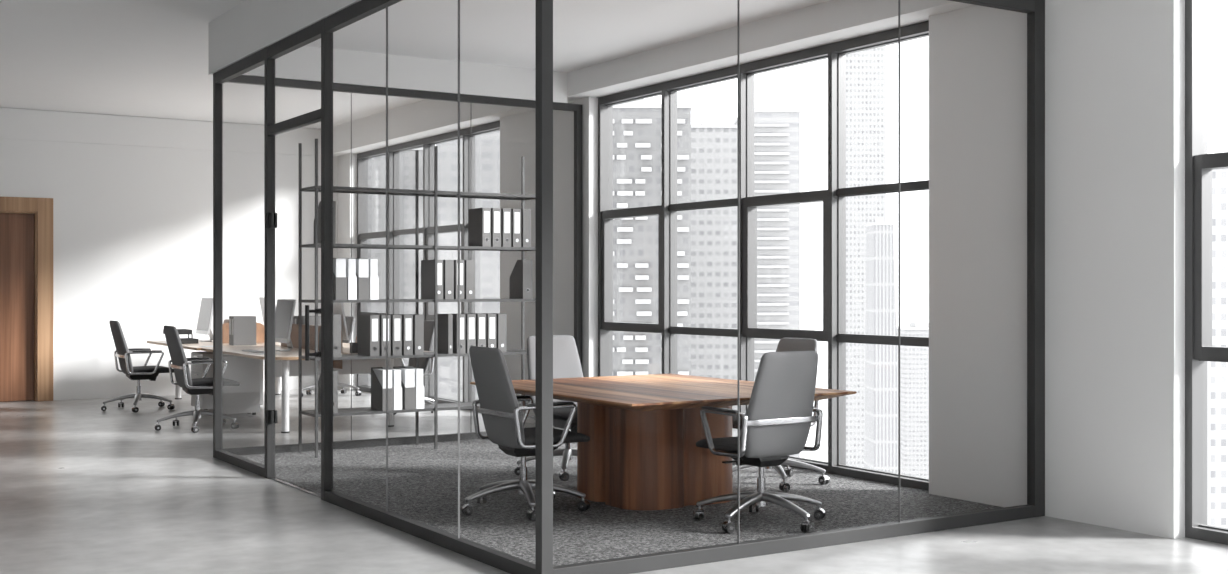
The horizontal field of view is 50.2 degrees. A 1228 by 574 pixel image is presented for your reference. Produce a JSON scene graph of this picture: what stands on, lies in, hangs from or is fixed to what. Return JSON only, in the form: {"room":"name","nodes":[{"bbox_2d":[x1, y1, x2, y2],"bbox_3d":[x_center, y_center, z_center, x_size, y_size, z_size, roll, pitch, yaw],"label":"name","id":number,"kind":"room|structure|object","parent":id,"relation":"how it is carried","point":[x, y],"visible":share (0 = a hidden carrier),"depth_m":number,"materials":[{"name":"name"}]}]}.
{"room":"office","nodes":[
{"label":"office","id":0,"kind":"room"},
{"bbox_2d":[0,107,336,399],"bbox_3d":[-8.062,-0.400,15.776,10.500,3.600,0.270,0,0,-32],"label":"wall","id":1,"kind":"structure","parent":0,"point":[132,196],"depth_m":16.94,"materials":[{"name":"paint"}]},
{"bbox_2d":[0,197,52,401],"bbox_3d":[-7.585,0.142,16.044,1.321,2.515,0.230,0,0,-32],"label":"door","id":2,"kind":"structure","parent":1,"relation":"in","point":[26,223],"depth_m":16.21,"materials":[{"name":"brown wood"}]},
{"bbox_2d":[0,0,424,128],"bbox_3d":[-1.711,-2.305,5.680,10.400,0.200,24.025,0,0,-32],"label":"ceiling","id":3,"kind":"structure","parent":0,"point":[137,58],"depth_m":13.06,"materials":[{"name":"paint"}]},
{"bbox_2d":[209,0,360,74],"bbox_3d":[-1.808,-1.988,8.553,0.112,0.431,5.660,0,0,-32],"label":"wall","id":4,"kind":"structure","parent":0,"point":[251,26],"depth_m":9.79,"materials":[{"name":"paint"}]},
{"bbox_2d":[337,153,356,390],"bbox_3d":[-3.625,-0.219,18.167,0.246,3.238,0.480,0,0,-32],"label":"column","id":5,"kind":"structure","parent":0,"point":[343,161],"depth_m":17.98,"materials":[{"name":"paint"}]},
{"bbox_2d":[242,46,566,102],"bbox_3d":[-1.862,-1.988,11.771,3.246,0.431,0.170,0,0,-32],"label":"wall","id":6,"kind":"structure","parent":0,"point":[351,67],"depth_m":11.73,"materials":[{"name":"paint"}]},
{"bbox_2d":[500,97,597,426],"bbox_3d":[-0.632,-0.219,13.452,0.246,3.238,1.850,0,0,-32],"label":"wall","id":7,"kind":"structure","parent":0,"point":[517,131],"depth_m":13.07,"materials":[{"name":"paint"}]},
{"bbox_2d":[305,0,829,71],"bbox_3d":[-0.399,-2.134,9.466,3.246,0.138,5.450,0,0,-32],"label":"ceiling","id":8,"kind":"structure","parent":0,"point":[586,33],"depth_m":10.40,"materials":[{"name":"paint"}]},
{"bbox_2d":[0,389,1227,573],"bbox_3d":[-1.711,1.500,5.680,10.400,0.200,24.025,0,0,-32],"label":"floor","id":9,"kind":"structure","parent":0,"point":[85,488],"depth_m":7.77,"materials":[{"name":"concrete"}]},
{"bbox_2d":[101,320,174,411],"bbox_3d":[-5.497,0.885,15.109,0.788,1.027,0.798,0,0,-32],"label":"swivel chair","id":10,"kind":"object","parent":9,"relation":"on","point":[138,373],"visible":1,"depth_m":14.98,"materials":[{"name":"leather"}]},
{"bbox_2d":[154,325,239,432],"bbox_3d":[-4.167,0.885,13.052,0.788,1.027,0.798,0,0,-32],"label":"swivel chair","id":11,"kind":"object","parent":9,"relation":"on","point":[180,364],"visible":0.9,"depth_m":12.91,"materials":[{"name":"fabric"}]},
{"bbox_2d":[147,339,263,398],"bbox_3d":[-4.836,1.030,15.681,0.925,0.740,2.380,0,0,-32],"label":"office desk","id":12,"kind":"object","parent":9,"relation":"on","point":[197,347],"visible":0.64,"depth_m":15.57,"materials":[{"name":"brown wood"}]},
{"bbox_2d":[163,329,197,343],"bbox_3d":[-5.186,0.579,15.696,0.290,0.160,0.500,0,0,-32],"label":"tray","id":13,"kind":"object","parent":12,"relation":"on","point":[188,340],"visible":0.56,"depth_m":15.61,"materials":[{"name":"black plastic"}]},
{"bbox_2d":[180,338,197,343],"bbox_3d":[-5.130,0.631,15.636,0.260,0.055,0.340,0,0,-32],"label":"tray","id":14,"kind":"object","parent":13,"relation":"on","point":[184,340],"depth_m":15.52,"materials":[{"name":"black plastic"}]},
{"bbox_2d":[196,297,212,341],"bbox_3d":[-5.024,0.388,16.177,0.140,0.539,0.540,0,0,-32],"label":"desktop monitor","id":15,"kind":"object","parent":12,"relation":"on","point":[206,307],"visible":0.89,"depth_m":16.14,"materials":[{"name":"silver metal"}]},
{"bbox_2d":[229,316,231,344],"bbox_3d":[-4.316,0.492,15.194,0.264,0.335,0.082,0,0,-32],"label":"ring binder","id":16,"kind":"object","parent":12,"relation":"on","point":[230,317],"visible":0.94,"depth_m":15.11,"materials":[{"name":"cardboard"}]},
{"bbox_2d":[223,322,263,343],"bbox_3d":[-4.431,0.537,15.702,0.510,0.244,0.022,0,0,-32],"label":"screen","id":17,"kind":"object","parent":12,"relation":"on","point":[259,326],"visible":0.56,"depth_m":15.77,"materials":[{"name":"brown wood"}]},
{"bbox_2d":[232,316,255,345],"bbox_3d":[-4.262,0.492,15.109,0.264,0.335,0.082,0,0,-32],"label":"ring binder","id":18,"kind":"object","parent":12,"relation":"on","point":[243,327],"visible":1,"depth_m":15.06,"materials":[{"name":"cardboard"}]},
{"bbox_2d":[191,351,227,409],"bbox_3d":[-4.625,1.070,15.128,0.392,0.660,0.500,0,0,-32],"label":"drawer pedestal","id":19,"kind":"object","parent":9,"relation":"on","point":[197,370],"visible":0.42,"depth_m":14.88,"materials":[{"name":"grey paint"}]},
{"bbox_2d":[223,355,259,414],"bbox_3d":[-4.167,1.070,14.471,0.442,0.660,0.300,0,0,-32],"label":"drawer pedestal","id":20,"kind":"object","parent":9,"relation":"on","point":[245,397],"visible":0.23,"depth_m":14.36,"materials":[{"name":"grey paint"}]},
{"bbox_2d":[260,359,262,404],"bbox_3d":[-4.416,1.070,15.527,0.372,0.660,0.550,0,0,-32],"label":"drawer pedestal","id":21,"kind":"object","parent":9,"relation":"on","point":[261,360],"visible":0.02,"depth_m":15.38,"materials":[{"name":"grey paint"}]},
{"bbox_2d":[201,346,343,432],"bbox_3d":[-3.533,1.030,13.665,0.885,0.740,2.380,0,0,-32],"label":"office desk","id":22,"kind":"object","parent":9,"relation":"on","point":[284,357],"visible":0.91,"depth_m":12.68,"materials":[{"name":"brown wood"}]},
{"bbox_2d":[241,350,263,352],"bbox_3d":[-3.731,0.652,13.563,0.120,0.013,0.420,0,0,-32],"label":"keyboard","id":23,"kind":"object","parent":22,"relation":"on","point":[252,351],"visible":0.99,"depth_m":13.47,"materials":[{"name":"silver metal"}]},
{"bbox_2d":[275,299,295,350],"bbox_3d":[-3.452,0.388,13.740,0.140,0.539,0.540,0,0,-32],"label":"desktop monitor","id":24,"kind":"object","parent":22,"relation":"on","point":[285,308],"visible":0.91,"depth_m":13.68,"materials":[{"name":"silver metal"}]},
{"bbox_2d":[270,477,320,497],"bbox_3d":[-2.216,1.396,9.172,0.028,0.008,1.134,0,0,-32],"label":"threshold","id":25,"kind":"object","parent":9,"relation":"on","point":[272,478],"visible":0.79,"depth_m":9.16,"materials":[{"name":"metal"}]},
{"bbox_2d":[258,342,349,394],"bbox_3d":[-4.038,1.030,16.187,0.905,0.740,2.380,0,0,-32],"label":"office desk","id":26,"kind":"object","parent":9,"relation":"on","point":[277,379],"visible":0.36,"depth_m":17.18,"materials":[{"name":"brown wood"}]},
{"bbox_2d":[259,297,275,323],"bbox_3d":[-4.355,0.388,16.543,0.140,0.539,0.540,0,0,-32],"label":"desktop monitor","id":27,"kind":"object","parent":26,"relation":"on","point":[261,299],"visible":0.07,"depth_m":16.70,"materials":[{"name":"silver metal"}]},
{"bbox_2d":[302,316,361,396],"bbox_3d":[-3.720,0.885,17.000,0.778,1.027,0.797,0,0,-32],"label":"swivel chair","id":28,"kind":"object","parent":9,"relation":"on","point":[348,318],"visible":0.29,"depth_m":17.00,"materials":[{"name":"metal"}]},
{"bbox_2d":[213,0,552,573],"bbox_3d":[-1.800,-0.186,8.517,0.062,3.173,5.550,0,0,-32],"label":"glass wall","id":29,"kind":"structure","parent":9,"relation":"on","point":[323,29],"depth_m":8.54,"materials":[{"name":"glass"}]},
{"bbox_2d":[265,213,320,423],"bbox_3d":[-2.220,0.133,9.177,0.179,2.499,1.149,0,0,-32],"label":"door","id":30,"kind":"structure","parent":29,"relation":"in","point":[270,218],"depth_m":9.58,"materials":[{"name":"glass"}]},
{"bbox_2d":[342,344,432,426],"bbox_3d":[-2.752,1.030,14.161,0.905,0.740,2.380,0,0,-32],"label":"office desk","id":31,"kind":"object","parent":9,"relation":"on","point":[346,350],"visible":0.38,"depth_m":13.24,"materials":[{"name":"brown wood"}]},
{"bbox_2d":[294,316,320,325],"bbox_3d":[-3.442,0.486,14.753,0.287,0.345,0.082,0,0,-32],"label":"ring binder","id":32,"kind":"object","parent":31,"relation":"on","point":[296,318],"visible":0.07,"depth_m":14.72,"materials":[{"name":"cardboard"}]},
{"bbox_2d":[281,324,341,368],"bbox_3d":[-3.269,0.610,14.105,0.022,0.420,1.880,0,0,-32],"label":"screen","id":33,"kind":"object","parent":31,"relation":"attached to","point":[294,336],"visible":0.24,"depth_m":14.08,"materials":[{"name":"brown wood"}]},
{"bbox_2d":[275,358,401,376],"bbox_3d":[-2.865,0.820,13.654,1.400,0.160,0.025,0,0,-32],"label":"panel","id":34,"kind":"object","parent":31,"relation":"attached to","point":[359,366],"visible":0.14,"depth_m":13.67,"materials":[{"name":"white paint"}]},
{"bbox_2d":[333,303,348,347],"bbox_3d":[-3.076,0.388,14.453,0.140,0.539,0.540,0,0,-32],"label":"desktop monitor","id":35,"kind":"object","parent":31,"relation":"on","point":[338,308],"visible":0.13,"depth_m":14.26,"materials":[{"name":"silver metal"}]},
{"bbox_2d":[350,342,357,352],"bbox_3d":[-2.628,0.606,13.280,0.072,0.105,0.072,0,0,-32],"label":"pencil cup","id":36,"kind":"object","parent":31,"relation":"on","point":[354,345],"visible":0.76,"depth_m":13.25,"materials":[{"name":"black plastic"}]},
{"bbox_2d":[369,320,433,414],"bbox_3d":[-2.349,0.885,14.880,0.792,1.027,0.788,0,0,-32],"label":"swivel chair","id":37,"kind":"object","parent":9,"relation":"on","point":[428,325],"visible":0.14,"depth_m":14.79,"materials":[{"name":"leather"}]},
{"bbox_2d":[223,75,581,455],"bbox_3d":[-1.785,-0.186,11.777,3.470,3.173,0.062,0,0,-32],"label":"glass wall","id":38,"kind":"structure","parent":9,"relation":"on","point":[242,79],"depth_m":11.83,"materials":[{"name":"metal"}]},
{"bbox_2d":[357,121,499,410],"bbox_3d":[-2.272,-0.218,16.124,0.141,3.236,4.420,0,0,-32],"label":"window","id":39,"kind":"structure","parent":9,"relation":"on","point":[468,135],"depth_m":16.11,"materials":[{"name":"metal"}]},
{"bbox_2d":[241,439,1002,565],"bbox_3d":[-0.264,1.396,9.492,3.577,0.008,5.424,0,0,-32],"label":"carpet","id":40,"kind":"object","parent":9,"relation":"on","point":[422,478],"visible":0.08,"depth_m":8.40,"materials":[{"name":"grey carpet"}]},
{"bbox_2d":[299,139,534,457],"bbox_3d":[-1.646,0.084,11.511,2.161,2.617,0.421,0,0,-32],"label":"shelving unit","id":41,"kind":"object","parent":40,"relation":"on","point":[435,407],"visible":0.76,"depth_m":11.33,"materials":[{"name":"metal"}]},
{"bbox_2d":[314,201,335,243],"bbox_3d":[-2.416,-0.543,10.954,0.098,0.355,0.262,0,0,-32],"label":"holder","id":42,"kind":"object","parent":41,"relation":"on","point":[334,202],"visible":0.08,"depth_m":10.90,"materials":[{"name":"cardboard"}]},
{"bbox_2d":[318,370,337,412],"bbox_3d":[-2.401,0.862,10.964,0.098,0.355,0.262,0,0,-32],"label":"holder","id":43,"kind":"object","parent":41,"relation":"on","point":[335,372],"visible":0.34,"depth_m":10.88,"materials":[{"name":"cardboard"}]},
{"bbox_2d":[319,314,340,356],"bbox_3d":[-2.376,0.397,10.980,0.098,0.355,0.262,0,0,-32],"label":"ring binder","id":44,"kind":"object","parent":41,"relation":"on","point":[336,317],"visible":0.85,"depth_m":10.88,"materials":[{"name":"cardboard"}]},
{"bbox_2d":[333,258,346,299],"bbox_3d":[-2.334,-0.078,11.008,0.098,0.355,0.260,0,0,-32],"label":"holder","id":45,"kind":"object","parent":41,"relation":"on","point":[339,265],"visible":0.68,"depth_m":10.90,"materials":[{"name":"grey cardboard"}]},
{"bbox_2d":[337,258,356,299],"bbox_3d":[-2.251,-0.078,11.060,0.075,0.355,0.260,0,0,-32],"label":"holder","id":46,"kind":"object","parent":41,"relation":"on","point":[350,263],"visible":0.62,"depth_m":10.95,"materials":[{"name":"white cardboard"}]},
{"bbox_2d":[347,258,369,299],"bbox_3d":[-2.165,-0.078,11.115,0.098,0.355,0.260,0,0,-32],"label":"holder","id":47,"kind":"object","parent":41,"relation":"on","point":[362,265],"visible":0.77,"depth_m":11.01,"materials":[{"name":"white cardboard"}]},
{"bbox_2d":[358,315,378,355],"bbox_3d":[-2.091,0.402,11.174,0.082,0.345,0.287,0,0,-32],"label":"ring binder","id":48,"kind":"object","parent":41,"relation":"on","point":[368,325],"visible":1,"depth_m":11.07,"materials":[{"name":"cardboard"}]},
{"bbox_2d":[359,258,378,299],"bbox_3d":[-2.087,-0.078,11.164,0.075,0.355,0.260,0,0,-32],"label":"holder","id":49,"kind":"object","parent":41,"relation":"on","point":[373,263],"visible":0.61,"depth_m":11.06,"materials":[{"name":"white cardboard"}]},
{"bbox_2d":[371,367,392,410],"bbox_3d":[-1.985,0.862,11.229,0.098,0.355,0.260,0,0,-32],"label":"holder","id":50,"kind":"object","parent":41,"relation":"on","point":[378,374],"visible":0.87,"depth_m":11.14,"materials":[{"name":"white paper"}]},
{"bbox_2d":[377,314,390,355],"bbox_3d":[-2.005,0.402,11.228,0.082,0.345,0.287,0,0,-32],"label":"ring binder","id":51,"kind":"object","parent":41,"relation":"on","point":[382,318],"visible":0.51,"depth_m":11.11,"materials":[{"name":"cardboard"}]},
{"bbox_2d":[380,314,401,355],"bbox_3d":[-1.919,0.402,11.282,0.082,0.345,0.287,0,0,-32],"label":"ring binder","id":52,"kind":"object","parent":41,"relation":"on","point":[396,320],"visible":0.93,"depth_m":11.16,"materials":[{"name":"cardboard"}]},
{"bbox_2d":[383,367,401,409],"bbox_3d":[-1.907,0.862,11.279,0.075,0.355,0.260,0,0,-32],"label":"holder","id":53,"kind":"object","parent":41,"relation":"on","point":[396,373],"visible":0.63,"depth_m":11.17,"materials":[{"name":"white cardboard"}]},
{"bbox_2d":[392,314,412,354],"bbox_3d":[-1.834,0.402,11.337,0.082,0.345,0.287,0,0,-32],"label":"ring binder","id":54,"kind":"object","parent":41,"relation":"on","point":[407,320],"visible":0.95,"depth_m":11.22,"materials":[{"name":"cardboard"}]},
{"bbox_2d":[393,366,415,409],"bbox_3d":[-1.812,0.862,11.339,0.098,0.355,0.260,0,0,-32],"label":"holder","id":55,"kind":"object","parent":41,"relation":"on","point":[407,375],"visible":0.78,"depth_m":11.23,"materials":[{"name":"white cardboard"}]},
{"bbox_2d":[404,366,423,408],"bbox_3d":[-1.734,0.862,11.389,0.075,0.355,0.260,0,0,-32],"label":"holder","id":56,"kind":"object","parent":41,"relation":"on","point":[419,385],"visible":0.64,"depth_m":11.28,"materials":[{"name":"white cardboard"}]},
{"bbox_2d":[406,314,423,354],"bbox_3d":[-1.748,0.402,11.391,0.082,0.345,0.287,0,0,-32],"label":"ring binder","id":57,"kind":"object","parent":41,"relation":"on","point":[418,320],"visible":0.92,"depth_m":11.27,"materials":[{"name":"cardboard"}]},
{"bbox_2d":[421,260,442,298],"bbox_3d":[-1.593,-0.073,11.489,0.082,0.345,0.287,0,0,-32],"label":"ring binder","id":58,"kind":"object","parent":41,"relation":"on","point":[427,266],"visible":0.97,"depth_m":11.43,"materials":[{"name":"cardboard"}]},
{"bbox_2d":[438,314,452,353],"bbox_3d":[-1.500,0.402,11.551,0.041,0.345,0.287,0,0,-32],"label":"ring binder","id":59,"kind":"object","parent":41,"relation":"on","point":[445,321],"visible":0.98,"depth_m":11.47,"materials":[{"name":"cardboard"}]},
{"bbox_2d":[443,260,453,298],"bbox_3d":[-1.508,-0.073,11.544,0.082,0.345,0.287,0,0,-32],"label":"ring binder","id":60,"kind":"object","parent":41,"relation":"on","point":[448,265],"visible":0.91,"depth_m":11.42,"materials":[{"name":"cardboard"}]},
{"bbox_2d":[453,314,464,353],"bbox_3d":[-1.414,0.402,11.603,0.082,0.345,0.287,0,0,-32],"label":"ring binder","id":61,"kind":"object","parent":41,"relation":"on","point":[455,316],"visible":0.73,"depth_m":11.49,"materials":[{"name":"cardboard"}]},
{"bbox_2d":[454,260,463,298],"bbox_3d":[-1.422,-0.073,11.598,0.082,0.345,0.287,0,0,-32],"label":"ring binder","id":62,"kind":"object","parent":41,"relation":"on","point":[455,261],"visible":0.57,"depth_m":11.48,"materials":[{"name":"cardboard"}]},
{"bbox_2d":[464,260,474,298],"bbox_3d":[-1.336,-0.073,11.652,0.082,0.345,0.287,0,0,-32],"label":"ring binder","id":63,"kind":"object","parent":41,"relation":"on","point":[469,265],"visible":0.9,"depth_m":11.53,"materials":[{"name":"cardboard"}]},
{"bbox_2d":[465,314,475,352],"bbox_3d":[-1.328,0.402,11.658,0.082,0.345,0.287,0,0,-32],"label":"ring binder","id":64,"kind":"object","parent":41,"relation":"on","point":[470,319],"visible":0.54,"depth_m":11.54,"materials":[{"name":"cardboard"}]},
{"bbox_2d":[471,313,485,346],"bbox_3d":[-1.242,0.402,11.712,0.082,0.345,0.287,0,0,-32],"label":"ring binder","id":65,"kind":"object","parent":41,"relation":"on","point":[480,318],"visible":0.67,"depth_m":11.59,"materials":[{"name":"cardboard"}]},
{"bbox_2d":[468,208,490,246],"bbox_3d":[-1.203,-0.538,11.737,0.082,0.345,0.287,0,0,-32],"label":"ring binder","id":66,"kind":"object","parent":41,"relation":"on","point":[479,219],"visible":0.98,"depth_m":11.65,"materials":[{"name":"white paper"}]},
{"bbox_2d":[475,313,495,347],"bbox_3d":[-1.157,0.402,11.767,0.082,0.345,0.287,0,0,-32],"label":"ring binder","id":67,"kind":"object","parent":41,"relation":"on","point":[490,318],"visible":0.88,"depth_m":11.65,"materials":[{"name":"cardboard"}]},
{"bbox_2d":[491,208,500,246],"bbox_3d":[-1.117,-0.538,11.792,0.082,0.345,0.287,0,0,-32],"label":"ring binder","id":68,"kind":"object","parent":41,"relation":"on","point":[495,212],"visible":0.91,"depth_m":11.67,"materials":[{"name":"cardboard"}]},
{"bbox_2d":[488,313,506,351],"bbox_3d":[-1.071,0.402,11.821,0.082,0.345,0.287,0,0,-32],"label":"ring binder","id":69,"kind":"object","parent":41,"relation":"on","point":[501,319],"visible":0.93,"depth_m":11.70,"materials":[{"name":"cardboard"}]},
{"bbox_2d":[501,208,510,246],"bbox_3d":[-1.031,-0.538,11.846,0.082,0.345,0.287,0,0,-32],"label":"ring binder","id":70,"kind":"object","parent":41,"relation":"on","point":[505,213],"visible":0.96,"depth_m":11.72,"materials":[{"name":"cardboard"}]},
{"bbox_2d":[511,209,520,246],"bbox_3d":[-0.946,-0.538,11.901,0.082,0.345,0.287,0,0,-32],"label":"ring binder","id":71,"kind":"object","parent":41,"relation":"on","point":[515,213],"visible":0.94,"depth_m":11.78,"materials":[{"name":"white paper"}]},
{"bbox_2d":[509,260,532,298],"bbox_3d":[-0.848,-0.078,11.950,0.098,0.355,0.262,0,0,-32],"label":"holder","id":72,"kind":"object","parent":41,"relation":"on","point":[521,277],"visible":1,"depth_m":11.86,"materials":[{"name":"plastic"}]},
{"bbox_2d":[521,209,530,246],"bbox_3d":[-0.860,-0.538,11.955,0.082,0.345,0.287,0,0,-32],"label":"ring binder","id":73,"kind":"object","parent":41,"relation":"on","point":[525,213],"visible":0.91,"depth_m":11.84,"materials":[{"name":"white paper"}]},
{"bbox_2d":[462,346,589,520],"bbox_3d":[-0.591,0.877,8.220,0.789,1.027,0.797,0,0,-32],"label":"swivel chair","id":74,"kind":"object","parent":40,"relation":"on","point":[503,421],"visible":0.84,"depth_m":8.08,"materials":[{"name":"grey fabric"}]},
{"bbox_2d":[462,504,472,512],"bbox_3d":[-0.899,1.349,8.033,0.060,0.049,0.064,0,0,-22],"label":"caster","id":75,"kind":"object","parent":74,"relation":"attached to","point":[466,508],"depth_m":8.01,"materials":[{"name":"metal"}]},
{"bbox_2d":[578,500,589,508],"bbox_3d":[-0.187,1.349,8.189,0.060,0.049,0.064,0,0,30],"label":"caster","id":76,"kind":"object","parent":74,"relation":"attached to","point":[584,504],"depth_m":8.17,"materials":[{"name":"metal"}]},
{"bbox_2d":[514,335,582,480],"bbox_3d":[-0.358,0.877,9.871,0.804,1.027,0.794,0,0,-32],"label":"swivel chair","id":77,"kind":"object","parent":40,"relation":"on","point":[566,361],"visible":0.27,"depth_m":9.94,"materials":[{"name":"leather"}]},
{"bbox_2d":[470,374,856,510],"bbox_3d":[0.267,1.024,8.722,1.700,0.737,2.060,0,0,-32],"label":"meeting table","id":78,"kind":"object","parent":40,"relation":"on","point":[641,452],"visible":0.83,"depth_m":8.34,"materials":[{"name":"brown wood"}]},
{"bbox_2d":[693,351,824,532],"bbox_3d":[0.895,0.877,7.755,0.797,1.027,0.789,0,0,-32],"label":"swivel chair","id":79,"kind":"object","parent":40,"relation":"on","point":[776,424],"visible":0.96,"depth_m":7.59,"materials":[{"name":"leather"}]},
{"bbox_2d":[693,508,702,515],"bbox_3d":[0.509,1.349,7.882,0.064,0.049,0.060,0,0,-11],"label":"caster","id":80,"kind":"object","parent":79,"relation":"attached to","point":[698,511],"depth_m":7.86,"materials":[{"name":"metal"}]},
{"bbox_2d":[722,521,734,529],"bbox_3d":[0.649,1.349,7.456,0.060,0.049,0.064,0,0,-30],"label":"caster","id":81,"kind":"object","parent":79,"relation":"attached to","point":[726,525],"depth_m":7.44,"materials":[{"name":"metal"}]},
{"bbox_2d":[801,521,812,529],"bbox_3d":[1.100,1.349,7.461,0.064,0.049,0.060,0,0,41],"label":"caster","id":82,"kind":"object","parent":79,"relation":"attached to","point":[805,525],"depth_m":7.44,"materials":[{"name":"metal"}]},
{"bbox_2d":[814,508,824,516],"bbox_3d":[1.236,1.349,7.888,0.060,0.049,0.064,0,0,22],"label":"caster","id":83,"kind":"object","parent":79,"relation":"attached to","point":[819,512],"depth_m":7.86,"materials":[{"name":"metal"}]},
{"bbox_2d":[732,338,829,491],"bbox_3d":[1.081,0.877,9.352,0.787,1.027,0.797,0,0,-32],"label":"swivel chair","id":84,"kind":"object","parent":40,"relation":"on","point":[785,344],"visible":0.32,"depth_m":9.30,"materials":[{"name":"leather"}]},
{"bbox_2d":[553,0,1044,573],"bbox_3d":[1.160,-0.186,7.146,3.480,3.173,0.062,0,0,-32],"label":"glass wall","id":85,"kind":"structure","parent":9,"relation":"on","point":[1035,9],"depth_m":7.95,"materials":[{"name":"glass"}]},
{"bbox_2d":[1185,0,1227,544],"bbox_3d":[4.449,-0.218,5.538,0.141,3.236,4.420,0,0,-32],"label":"window","id":86,"kind":"structure","parent":9,"relation":"on","point":[1199,165],"depth_m":7.34,"materials":[{"name":"glass"}]},
{"bbox_2d":[333,0,974,155],"bbox_3d":[2.547,-2.021,8.265,0.440,0.367,23.825,0,0,-32],"label":"beam","id":87,"kind":"structure","parent":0,"point":[832,21],"depth_m":10.98,"materials":[{"name":"paint"}]},
{"bbox_2d":[598,21,928,490],"bbox_3d":[1.089,-0.218,10.831,0.141,3.236,4.420,0,0,-32],"label":"window","id":88,"kind":"structure","parent":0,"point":[833,199],"depth_m":10.76,"materials":[{"name":"metal"}]},
{"bbox_2d":[929,0,1184,538],"bbox_3d":[2.729,-0.219,8.159,0.246,3.238,1.850,0,0,-32],"label":"wall","id":89,"kind":"structure","parent":0,"point":[1115,69],"depth_m":7.92,"materials":[{"name":"paint"}]},
{"label":"outside","id":90,"kind":"structure","parent":0,"visible":0},
{"bbox_2d":[613,99,691,375],"bbox_3d":[5.068,49.441,369.550,31.545,203.918,41.500,0,0,0],"label":"tower block","id":91,"kind":"object","parent":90,"point":[637,125],"visible":0.32,"depth_m":349.98,"materials":[{"name":"grey concrete"}]},
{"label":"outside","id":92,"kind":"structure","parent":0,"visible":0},
{"bbox_2d":[691,120,736,436],"bbox_3d":[32.652,47.840,445.000,16.606,207.120,50.600,0,0,0],"label":"tower block","id":93,"kind":"object","parent":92,"point":[713,146],"visible":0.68,"depth_m":420.00,"materials":[{"name":"white concrete"}]},
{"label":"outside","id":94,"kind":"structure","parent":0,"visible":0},
{"bbox_2d":[732,106,800,456],"bbox_3d":[55.346,42.596,489.650,20.334,217.607,61.300,0,0,0],"label":"tower block","id":95,"kind":"object","parent":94,"point":[776,131],"visible":0.41,"depth_m":460.04,"materials":[{"name":"white concrete"}]},
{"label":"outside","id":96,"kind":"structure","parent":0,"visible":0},
{"bbox_2d":[846,46,885,467],"bbox_3d":[152.438,47.840,825.000,27.429,407.120,50.600,0,0,0],"label":"tower block","id":97,"kind":"object","parent":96,"point":[866,69],"visible":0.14,"depth_m":799.93,"materials":[{"name":"white concrete"}]},
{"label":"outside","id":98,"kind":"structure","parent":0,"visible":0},
{"bbox_2d":[864,217,901,473],"bbox_3d":[146.896,56.644,714.895,16.726,189.513,30.210,0,0,0],"label":"tower block","id":99,"kind":"object","parent":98,"point":[881,361],"visible":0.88,"depth_m":699.93,"materials":[{"name":"white concrete"}]},
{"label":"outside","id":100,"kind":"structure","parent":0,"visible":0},
{"bbox_2d":[897,322,928,478],"bbox_3d":[218.483,112.856,930.000,38.329,177.089,60.600,0,0,0],"label":"tower block","id":101,"kind":"object","parent":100,"point":[914,360],"visible":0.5,"depth_m":900.05,"materials":[{"name":"white concrete"}]},
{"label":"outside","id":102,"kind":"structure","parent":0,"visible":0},
{"bbox_2d":[1207,168,1227,527],"bbox_3d":[145.427,59.730,330.000,23.466,183.339,60.600,0,0,0],"label":"tower block","id":103,"kind":"object","parent":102,"point":[1217,372],"visible":0.03,"depth_m":300.01,"materials":[{"name":"white concrete"}]},
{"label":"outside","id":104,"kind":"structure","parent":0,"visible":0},
{"bbox_2d":[368,147,422,385],"bbox_3d":[-68.826,51.362,450.000,21.728,200.077,60.600,0,0,0],"label":"tower block","id":105,"kind":"object","parent":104,"point":[376,166],"visible":0.27,"depth_m":420.00,"materials":[{"name":"grey concrete"}]},
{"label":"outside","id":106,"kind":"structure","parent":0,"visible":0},
{"bbox_2d":[436,130,499,400],"bbox_3d":[-31.829,51.499,390.000,34.624,199.802,60.600,0,0,0],"label":"tower block","id":107,"kind":"object","parent":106,"point":[487,146],"visible":0.11,"depth_m":360.03,"materials":[{"name":"white concrete"}]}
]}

